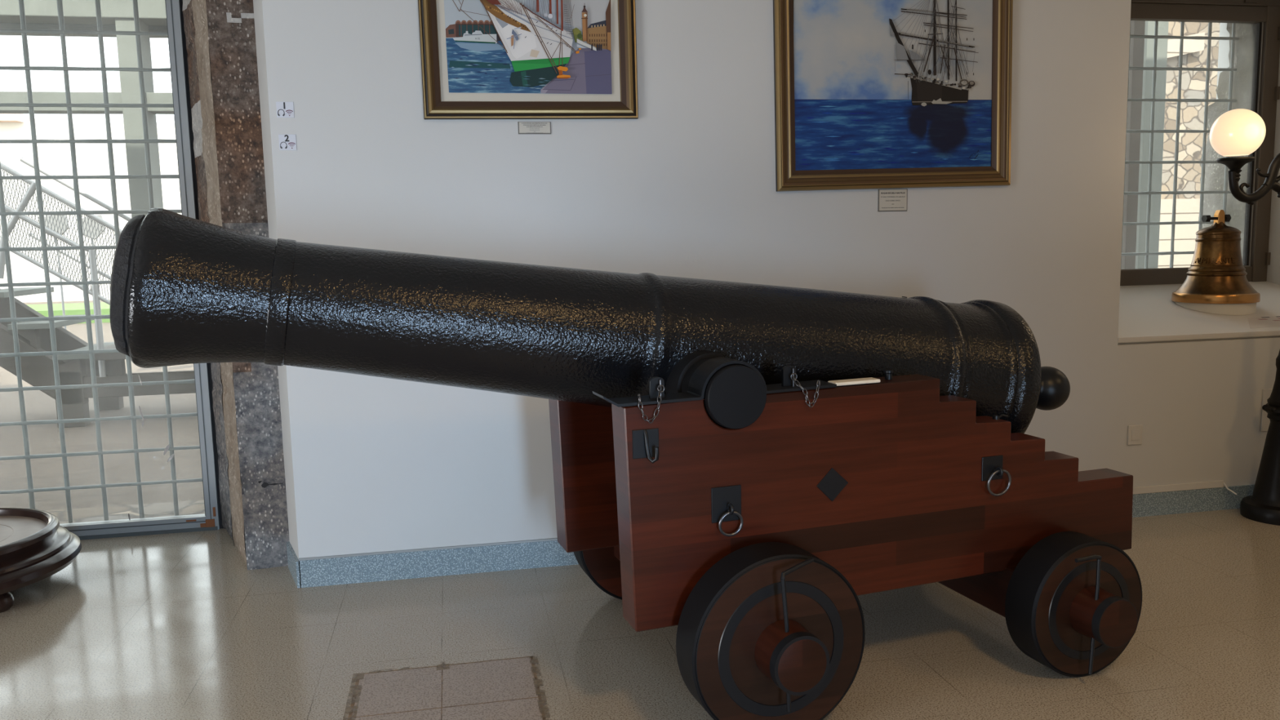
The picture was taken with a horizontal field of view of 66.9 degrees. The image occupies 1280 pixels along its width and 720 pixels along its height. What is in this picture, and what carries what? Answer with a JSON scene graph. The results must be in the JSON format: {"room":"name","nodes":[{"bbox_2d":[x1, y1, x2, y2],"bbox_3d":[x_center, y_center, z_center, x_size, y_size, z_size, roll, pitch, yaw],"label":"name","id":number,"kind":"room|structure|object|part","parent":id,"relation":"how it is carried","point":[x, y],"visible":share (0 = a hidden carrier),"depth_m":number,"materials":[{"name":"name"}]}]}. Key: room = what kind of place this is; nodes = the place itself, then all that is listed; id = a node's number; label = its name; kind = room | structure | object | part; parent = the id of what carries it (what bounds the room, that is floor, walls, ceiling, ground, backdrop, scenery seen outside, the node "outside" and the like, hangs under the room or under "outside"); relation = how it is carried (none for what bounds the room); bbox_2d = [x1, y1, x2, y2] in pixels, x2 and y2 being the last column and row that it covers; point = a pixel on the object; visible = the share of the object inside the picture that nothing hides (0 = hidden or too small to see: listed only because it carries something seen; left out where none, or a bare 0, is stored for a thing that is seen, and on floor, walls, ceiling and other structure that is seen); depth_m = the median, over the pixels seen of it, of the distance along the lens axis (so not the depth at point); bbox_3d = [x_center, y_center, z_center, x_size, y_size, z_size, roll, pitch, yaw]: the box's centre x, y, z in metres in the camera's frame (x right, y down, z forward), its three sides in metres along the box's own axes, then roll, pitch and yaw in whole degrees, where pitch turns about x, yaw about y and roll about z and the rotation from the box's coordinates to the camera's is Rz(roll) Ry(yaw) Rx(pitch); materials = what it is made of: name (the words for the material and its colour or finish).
{"room":"museum","nodes":[
{"label":"museum","id":0,"kind":"room"},
{"bbox_2d":[0,508,1279,719],"bbox_3d":[0.576,1.400,1.306,13.500,0.120,9.000,-3,7,-11],"label":"floor","id":1,"kind":"structure","parent":0,"point":[171,626],"depth_m":3.66,"materials":[{"name":"tile"}]},
{"bbox_2d":[0,507,81,613],"bbox_3d":[-3.124,0.913,4.298,1.124,0.274,1.124,-3,7,-11],"label":"pedestal","id":2,"kind":"object","parent":1,"relation":"on","point":[34,547],"visible":1,"depth_m":4.29,"materials":[{"name":"brown wood"}]},
{"bbox_2d":[342,656,548,719],"bbox_3d":[-0.636,1.144,3.186,0.650,0.022,0.730,-3,7,-11],"label":"floor hatch","id":3,"kind":"object","parent":1,"relation":"in","point":[503,689],"visible":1,"depth_m":3.27,"materials":[{"name":"tile"}]},
{"bbox_2d":[548,356,1142,719],"bbox_3d":[0.689,0.477,3.655,2.006,1.134,1.612,-4,7,-19],"label":"carriage","id":4,"kind":"object","parent":1,"relation":"on","point":[761,540],"depth_m":3.11,"materials":[{"name":"brown wood"}]},
{"bbox_2d":[109,207,1070,433],"bbox_3d":[0.104,-0.033,3.389,3.416,1.014,1.049,-5,8,-28],"label":"barrel","id":5,"kind":"object","parent":4,"relation":"on","point":[184,290],"visible":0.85,"depth_m":3.02,"materials":[{"name":"black paint"}]},
{"bbox_3d":[0.017,0.247,2.870,0.082,0.086,0.006,-4,7,-19],"label":"iron plate","id":6,"kind":"part","parent":4,"relation":"part of","materials":[{"name":"black metal"}]},
{"bbox_3d":[0.038,0.133,2.862,0.096,0.106,0.037,-7,9,-41],"label":"chain","id":7,"kind":"part","parent":4,"relation":"part of","materials":[{"name":"grey metal"}]},
{"bbox_3d":[0.266,0.442,2.979,0.099,0.110,0.006,-4,7,-19],"label":"iron plate","id":8,"kind":"part","parent":4,"relation":"part of","materials":[{"name":"black metal"}]},
{"bbox_3d":[0.442,0.866,2.828,0.182,0.182,0.136,-4,7,-19],"label":"axle arm","id":9,"kind":"part","parent":4,"relation":"part of","materials":[{"name":"brown wood"}]},
{"bbox_3d":[0.520,0.098,3.031,0.093,0.101,0.042,-1,7,4],"label":"chain","id":10,"kind":"part","parent":4,"relation":"part of","materials":[{"name":"grey metal"}]},
{"bbox_3d":[0.615,0.398,3.097,0.113,0.109,0.005,-4,7,-19],"label":"diamond plate","id":11,"kind":"part","parent":4,"relation":"part of","materials":[{"name":"black metal"}]},
{"bbox_3d":[0.690,0.070,3.121,0.166,0.012,0.052,-4,7,-19],"label":"label strip","id":12,"kind":"part","parent":4,"relation":"part of","materials":[{"name":"beige wood"}]},
{"bbox_3d":[1.198,0.367,3.296,0.084,0.082,0.006,-4,7,-19],"label":"iron plate","id":13,"kind":"part","parent":4,"relation":"part of","materials":[{"name":"black metal"}]},
{"bbox_3d":[1.531,0.849,3.206,0.168,0.168,0.136,-4,7,-19],"label":"axle arm","id":14,"kind":"part","parent":4,"relation":"part of","materials":[{"name":"brown wood"}]},
{"bbox_2d":[1208,108,1279,525],"bbox_3d":[3.311,-0.211,4.931,0.979,2.079,0.346,-3,7,-11],"label":"lamp post","id":15,"kind":"object","parent":1,"relation":"on","point":[1238,131],"visible":1,"depth_m":4.80,"materials":[{"name":"black metal"}]},
{"bbox_3d":[2.927,-1.116,4.748,0.236,0.223,0.236,-3,7,-11],"label":"lamp shade","id":16,"kind":"part","parent":15,"relation":"part of","materials":[{"name":"white glass"}]},
{"bbox_3d":[3.109,-0.916,4.808,0.428,0.291,0.050,-3,7,-11],"label":"scrolled arm","id":17,"kind":"part","parent":15,"relation":"part of","materials":[{"name":"black metal"}]},
{"bbox_2d":[253,0,1279,559],"bbox_3d":[2.282,-1.042,5.635,8.300,3.600,1.560,-3,7,-11],"label":"wall","id":18,"kind":"structure","parent":0,"point":[686,187],"depth_m":4.44,"materials":[{"name":"paint"}]},
{"bbox_2d":[179,0,223,528],"bbox_3d":[-2.314,-0.881,5.124,0.045,3.600,0.158,-3,7,-11],"label":"trim","id":19,"kind":"structure","parent":18,"relation":"attached to","point":[185,54],"depth_m":5.04,"materials":[{"name":"black metal"}]},
{"bbox_2d":[182,0,234,544],"bbox_3d":[-2.202,-0.854,4.883,0.037,3.600,0.382,-5,8,-30],"label":"trim","id":20,"kind":"structure","parent":18,"relation":"attached to","point":[188,24],"depth_m":4.92,"materials":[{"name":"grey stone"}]},
{"bbox_2d":[197,51,282,557],"bbox_3d":[-1.989,-0.870,4.973,0.545,3.600,1.240,-3,7,-11],"label":"door frame","id":21,"kind":"structure","parent":18,"relation":"attached to","point":[264,485],"depth_m":4.67,"materials":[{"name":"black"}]},
{"bbox_2d":[275,102,294,117],"bbox_3d":[-1.495,-1.054,4.082,0.070,0.066,0.006,-3,7,-11],"label":"sign","id":22,"kind":"object","parent":18,"relation":"attached to","point":[284,109],"visible":1,"depth_m":4.08,"materials":[{"name":"white paper"}]},
{"bbox_2d":[278,134,297,150],"bbox_3d":[-1.491,-0.921,4.098,0.070,0.066,0.006,-3,7,-11],"label":"sign","id":23,"kind":"object","parent":18,"relation":"attached to","point":[286,142],"visible":1,"depth_m":4.10,"materials":[{"name":"white paper"}]},
{"bbox_2d":[298,537,557,560],"bbox_3d":[0.501,0.796,4.695,4.112,0.009,0.011,-3,7,-11],"label":"trim","id":24,"kind":"structure","parent":18,"relation":"attached to","point":[549,539],"depth_m":4.41,"materials":[{"name":"grey"}]},
{"bbox_2d":[417,0,638,119],"bbox_3d":[-0.479,-1.430,4.223,0.941,0.740,0.036,-3,7,-11],"label":"framed painting","id":25,"kind":"object","parent":18,"relation":"attached to","point":[481,59],"visible":1,"depth_m":4.24,"materials":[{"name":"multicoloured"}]},
{"bbox_2d":[517,121,551,133],"bbox_3d":[-0.467,-1.027,4.288,0.145,0.054,0.006,-3,7,-11],"label":"plaque","id":26,"kind":"object","parent":18,"relation":"attached to","point":[524,127],"visible":1,"depth_m":4.29,"materials":[{"name":"grey paper"}]},
{"bbox_2d":[286,484,1254,587],"bbox_3d":[2.434,0.756,5.230,8.312,0.124,0.322,-3,7,-11],"label":"baseboard","id":27,"kind":"structure","parent":18,"relation":"attached to","point":[469,560],"depth_m":4.46,"materials":[{"name":"stone"}]},
{"bbox_2d":[1133,480,1223,494],"bbox_3d":[2.773,0.679,5.128,0.720,0.038,0.014,-3,7,-11],"label":"cable trunking","id":28,"kind":"object","parent":27,"relation":"on","point":[1210,484],"visible":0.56,"depth_m":5.14,"materials":[{"name":"grey plastic"}]},
{"bbox_2d":[1223,482,1236,494],"bbox_3d":[3.148,0.686,5.169,0.009,0.058,0.070,-7,9,-38],"label":"power cable","id":29,"kind":"object","parent":28,"relation":"attached to","point":[1224,484],"visible":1,"depth_m":5.17,"materials":[{"name":"grey plastic"}]},
{"bbox_2d":[877,188,907,211],"bbox_3d":[1.214,-0.767,4.652,0.150,0.106,0.006,-3,7,-11],"label":"plaque","id":30,"kind":"object","parent":18,"relation":"attached to","point":[889,200],"visible":1,"depth_m":4.65,"materials":[{"name":"grey paper"}]},
{"bbox_2d":[773,0,1013,191],"bbox_3d":[1.203,-1.466,4.553,1.193,1.300,0.034,-3,7,-11],"label":"framed painting","id":31,"kind":"object","parent":18,"relation":"attached to","point":[869,94],"visible":1,"depth_m":4.58,"materials":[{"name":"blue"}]},
{"bbox_2d":[1127,424,1142,444],"bbox_3d":[2.585,0.392,5.058,0.084,0.104,0.010,-3,7,-11],"label":"blank wall plate","id":32,"kind":"object","parent":18,"relation":"attached to","point":[1135,432],"visible":1,"depth_m":5.05,"materials":[{"name":"grey plastic"}]},
{"bbox_2d":[1117,281,1279,344],"bbox_3d":[3.273,-0.302,5.676,1.882,0.240,1.092,-3,7,-11],"label":"window sill","id":33,"kind":"structure","parent":18,"relation":"attached to","point":[1148,313],"depth_m":5.37,"materials":[{"name":"white paint"}]},
{"bbox_2d":[1174,302,1256,315],"bbox_3d":[3.354,-0.310,5.657,0.412,0.068,0.412,-3,7,-11],"label":"plinth","id":34,"kind":"object","parent":33,"relation":"on","point":[1246,308],"visible":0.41,"depth_m":5.47,"materials":[{"name":"beige"}]},
{"bbox_2d":[1171,209,1260,303],"bbox_3d":[3.348,-0.605,5.620,0.446,0.527,0.446,-3,7,-11],"label":"bell","id":35,"kind":"object","parent":33,"relation":"on","point":[1216,273],"visible":1,"depth_m":5.51,"materials":[{"name":"brown metal"}]},
{"bbox_3d":[3.345,-0.819,5.595,0.048,0.097,0.040,-3,7,-11],"label":"crown","id":36,"kind":"part","parent":35,"relation":"part of","materials":[{"name":"brown metal"}]},
{"bbox_2d":[1248,315,1279,328],"bbox_3d":[3.546,-0.215,5.350,0.609,0.040,0.186,-3,7,-13],"label":"printed sheet","id":37,"kind":"object","parent":33,"relation":"on","point":[1263,322],"visible":1,"depth_m":5.32,"materials":[{"name":"grey paper"}]},
{"bbox_2d":[1120,0,1279,285],"bbox_3d":[3.149,-1.386,6.069,1.884,1.840,0.090,-3,7,-11],"label":"window","id":38,"kind":"structure","parent":18,"relation":"in","point":[1260,20],"depth_m":6.17,"materials":[{"name":"brown"}]},
{"bbox_2d":[1120,21,1239,268],"bbox_3d":[3.150,-1.496,6.312,1.702,1.902,0.036,-3,7,-11],"label":"window grille","id":39,"kind":"object","parent":38,"relation":"in","point":[1233,38],"visible":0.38,"depth_m":6.39,"materials":[{"name":"grey metal"}]},
{"bbox_3d":[3.118,-1.342,6.083,1.704,1.550,0.006,-3,7,-11],"label":"glass pane","id":40,"kind":"part","parent":38,"relation":"part of","materials":[{"name":"grey"}]},
{"bbox_2d":[1198,22,1251,258],"bbox_3d":[4.143,-1.447,6.561,0.462,2.100,0.460,-3,7,-11],"label":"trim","id":41,"kind":"structure","parent":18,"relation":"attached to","point":[1214,180],"depth_m":6.50,"materials":[{"name":"stone"}]},
{"bbox_2d":[1260,388,1272,431],"bbox_3d":[3.462,0.265,5.218,0.260,0.231,0.008,-3,7,-11],"label":"access panel","id":42,"kind":"object","parent":18,"relation":"attached to","point":[1265,421],"visible":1,"depth_m":5.20,"materials":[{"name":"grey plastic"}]},
{"bbox_3d":[-4.370,-0.762,4.509,5.200,3.600,1.250,-3,7,-11],"label":"wall","id":43,"kind":"structure","parent":0,"visible":0},
{"bbox_2d":[59,0,219,539],"bbox_3d":[-3.495,-0.512,4.863,2.407,2.980,0.075,-3,7,-11],"label":"door","id":44,"kind":"structure","parent":43,"relation":"in","point":[210,520],"depth_m":5.14,"materials":[{"name":"grey metal"}]},
{"bbox_2d":[191,0,246,564],"bbox_3d":[-1.996,-0.816,4.533,0.034,3.600,0.435,-5,8,-30],"label":"trim","id":45,"kind":"structure","parent":43,"relation":"attached to","point":[199,7],"depth_m":4.57,"materials":[{"name":"beige stone"}]},
{"bbox_2d":[205,0,289,570],"bbox_3d":[-1.792,-0.800,4.373,0.200,3.600,0.033,-3,7,-16],"label":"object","id":46,"kind":"structure","parent":43,"relation":"attached to","point":[231,23],"depth_m":4.39,"materials":[{"name":"brown stone"}]},
{"label":"outside","id":47,"kind":"structure","parent":0,"visible":0},
{"bbox_2d":[0,299,204,511],"bbox_3d":[-4.845,-2.894,37.671,85.000,0.180,64.050,-3,7,-11],"label":"ground","id":48,"kind":"structure","parent":47,"point":[83,470],"depth_m":7.59,"materials":[{"name":"concrete"}]},
{"bbox_2d":[44,214,68,329],"bbox_3d":[-6.527,-0.665,10.937,0.276,1.974,0.160,-5,8,-28],"label":"floodlight","id":49,"kind":"object","parent":48,"relation":"on","point":[64,215],"visible":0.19,"depth_m":10.81,"materials":[{"name":"grey"}]},
{"bbox_2d":[26,302,110,323],"bbox_3d":[-12.548,-1.109,22.527,12.000,0.310,3.000,-3,7,-11],"label":"grass strip","id":50,"kind":"object","parent":48,"relation":"on","point":[78,308],"visible":0.02,"depth_m":21.27,"materials":[{"name":"green plant"}]},
{"bbox_2d":[0,113,182,302],"bbox_3d":[-25.008,-6.518,33.016,40.000,9.000,8.500,-3,7,-11],"label":"building","id":51,"kind":"structure","parent":48,"relation":"on","point":[92,158],"depth_m":30.71,"materials":[{"name":"white plaster"},{"name":"concrete"}]},
{"bbox_2d":[82,213,105,341],"bbox_3d":[-6.158,-0.670,11.009,0.276,1.951,0.160,-5,8,-28],"label":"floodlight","id":52,"kind":"object","parent":48,"relation":"on","point":[100,215],"visible":0.34,"depth_m":10.86,"materials":[{"name":"grey"}]},
{"bbox_2d":[0,156,195,427],"bbox_3d":[-5.825,-1.003,8.672,5.460,3.167,1.140,-3,7,-11],"label":"staircase","id":53,"kind":"structure","parent":48,"relation":"on","point":[33,335],"depth_m":8.45,"materials":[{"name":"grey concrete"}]},
{"bbox_3d":[-5.440,-0.870,8.261,0.117,0.354,0.056,-3,7,-11],"label":"rail post","id":54,"kind":"part","parent":53,"relation":"part of","materials":[{"name":"grey metal"}]},
{"bbox_3d":[-5.277,-1.275,8.245,0.334,0.486,0.056,-3,7,-11],"label":"rail post","id":55,"kind":"part","parent":53,"relation":"part of","materials":[{"name":"grey metal"}]},
{"bbox_3d":[-5.194,-1.195,8.271,0.915,0.571,0.044,-3,7,-11],"label":"handrail","id":56,"kind":"part","parent":53,"relation":"part of","materials":[{"name":"grey metal"}]},
{"bbox_3d":[-5.084,-0.773,8.343,1.035,0.692,0.036,-3,7,-11],"label":"handrail","id":57,"kind":"part","parent":53,"relation":"part of","materials":[{"name":"grey metal"}]},
{"bbox_3d":[-5.039,-1.427,8.274,1.178,0.783,0.044,-3,7,-11],"label":"handrail","id":58,"kind":"part","parent":53,"relation":"part of","materials":[{"name":"grey metal"}]},
{"bbox_3d":[-5.277,-0.889,9.317,1.035,0.692,0.036,-3,7,-11],"label":"handrail","id":59,"kind":"part","parent":53,"relation":"part of","materials":[{"name":"grey metal"}]},
{"bbox_3d":[-5.019,0.337,8.559,0.220,0.500,0.140,-3,7,-11],"label":"support post","id":60,"kind":"part","parent":53,"relation":"part of","materials":[{"name":"grey concrete"}]},
{"bbox_3d":[-5.232,-1.543,9.249,1.178,0.783,0.044,-3,7,-11],"label":"handrail","id":61,"kind":"part","parent":53,"relation":"part of","materials":[{"name":"grey metal"}]},
{"bbox_2d":[0,0,173,217],"bbox_3d":[-4.400,-1.795,8.655,5.400,3.319,0.520,-3,7,-11],"label":"outdoor support frame","id":62,"kind":"structure","parent":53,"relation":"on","point":[78,15],"depth_m":8.34,"materials":[{"name":"white metal"}]},
{"bbox_3d":[-4.386,-1.546,8.595,0.190,2.839,0.300,-3,7,-11],"label":"post","id":63,"kind":"part","parent":62,"relation":"part of","materials":[{"name":"metal"}]},
{"bbox_3d":[-4.735,-0.403,8.456,0.055,1.108,0.053,-6,8,-33],"label":"rail post","id":64,"kind":"part","parent":53,"relation":"part of","materials":[{"name":"grey metal"}]},
{"bbox_3d":[-5.197,0.231,9.456,0.220,0.500,0.140,-3,7,-11],"label":"support post","id":65,"kind":"part","parent":53,"relation":"part of","materials":[{"name":"grey concrete"}]},
{"bbox_2d":[44,499,204,524],"bbox_3d":[-3.478,0.923,5.301,2.500,0.065,0.440,-3,7,-11],"label":"trim","id":66,"kind":"structure","parent":48,"relation":"on","point":[192,507],"depth_m":5.47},
{"bbox_2d":[0,0,202,523],"bbox_3d":[-3.532,-0.548,4.998,2.391,2.921,0.038,-3,7,-11],"label":"metal grille","id":67,"kind":"object","parent":66,"relation":"on","point":[23,31],"visible":0.77,"depth_m":5.10,"materials":[{"name":"grey metal"}]},
{"bbox_2d":[1120,20,1145,269],"bbox_3d":[4.290,-1.736,8.557,0.106,4.220,0.220,-3,7,-11],"label":"window reveal","id":68,"kind":"object","parent":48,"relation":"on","point":[1137,27],"visible":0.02,"depth_m":8.43,"materials":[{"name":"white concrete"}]},
{"bbox_2d":[1135,21,1168,268],"bbox_3d":[5.051,-1.899,9.756,0.232,4.220,0.300,-3,7,-11],"label":"porch post","id":69,"kind":"object","parent":48,"relation":"on","point":[1162,29],"visible":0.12,"depth_m":9.58,"materials":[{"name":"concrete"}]},
{"bbox_2d":[1157,21,1219,268],"bbox_3d":[11.229,-5.752,18.406,14.500,9.500,3.140,-3,7,-11],"label":"stone wall","id":70,"kind":"structure","parent":48,"relation":"on","point":[1194,51],"depth_m":16.79,"materials":[{"name":"beige stone"}]}
]}

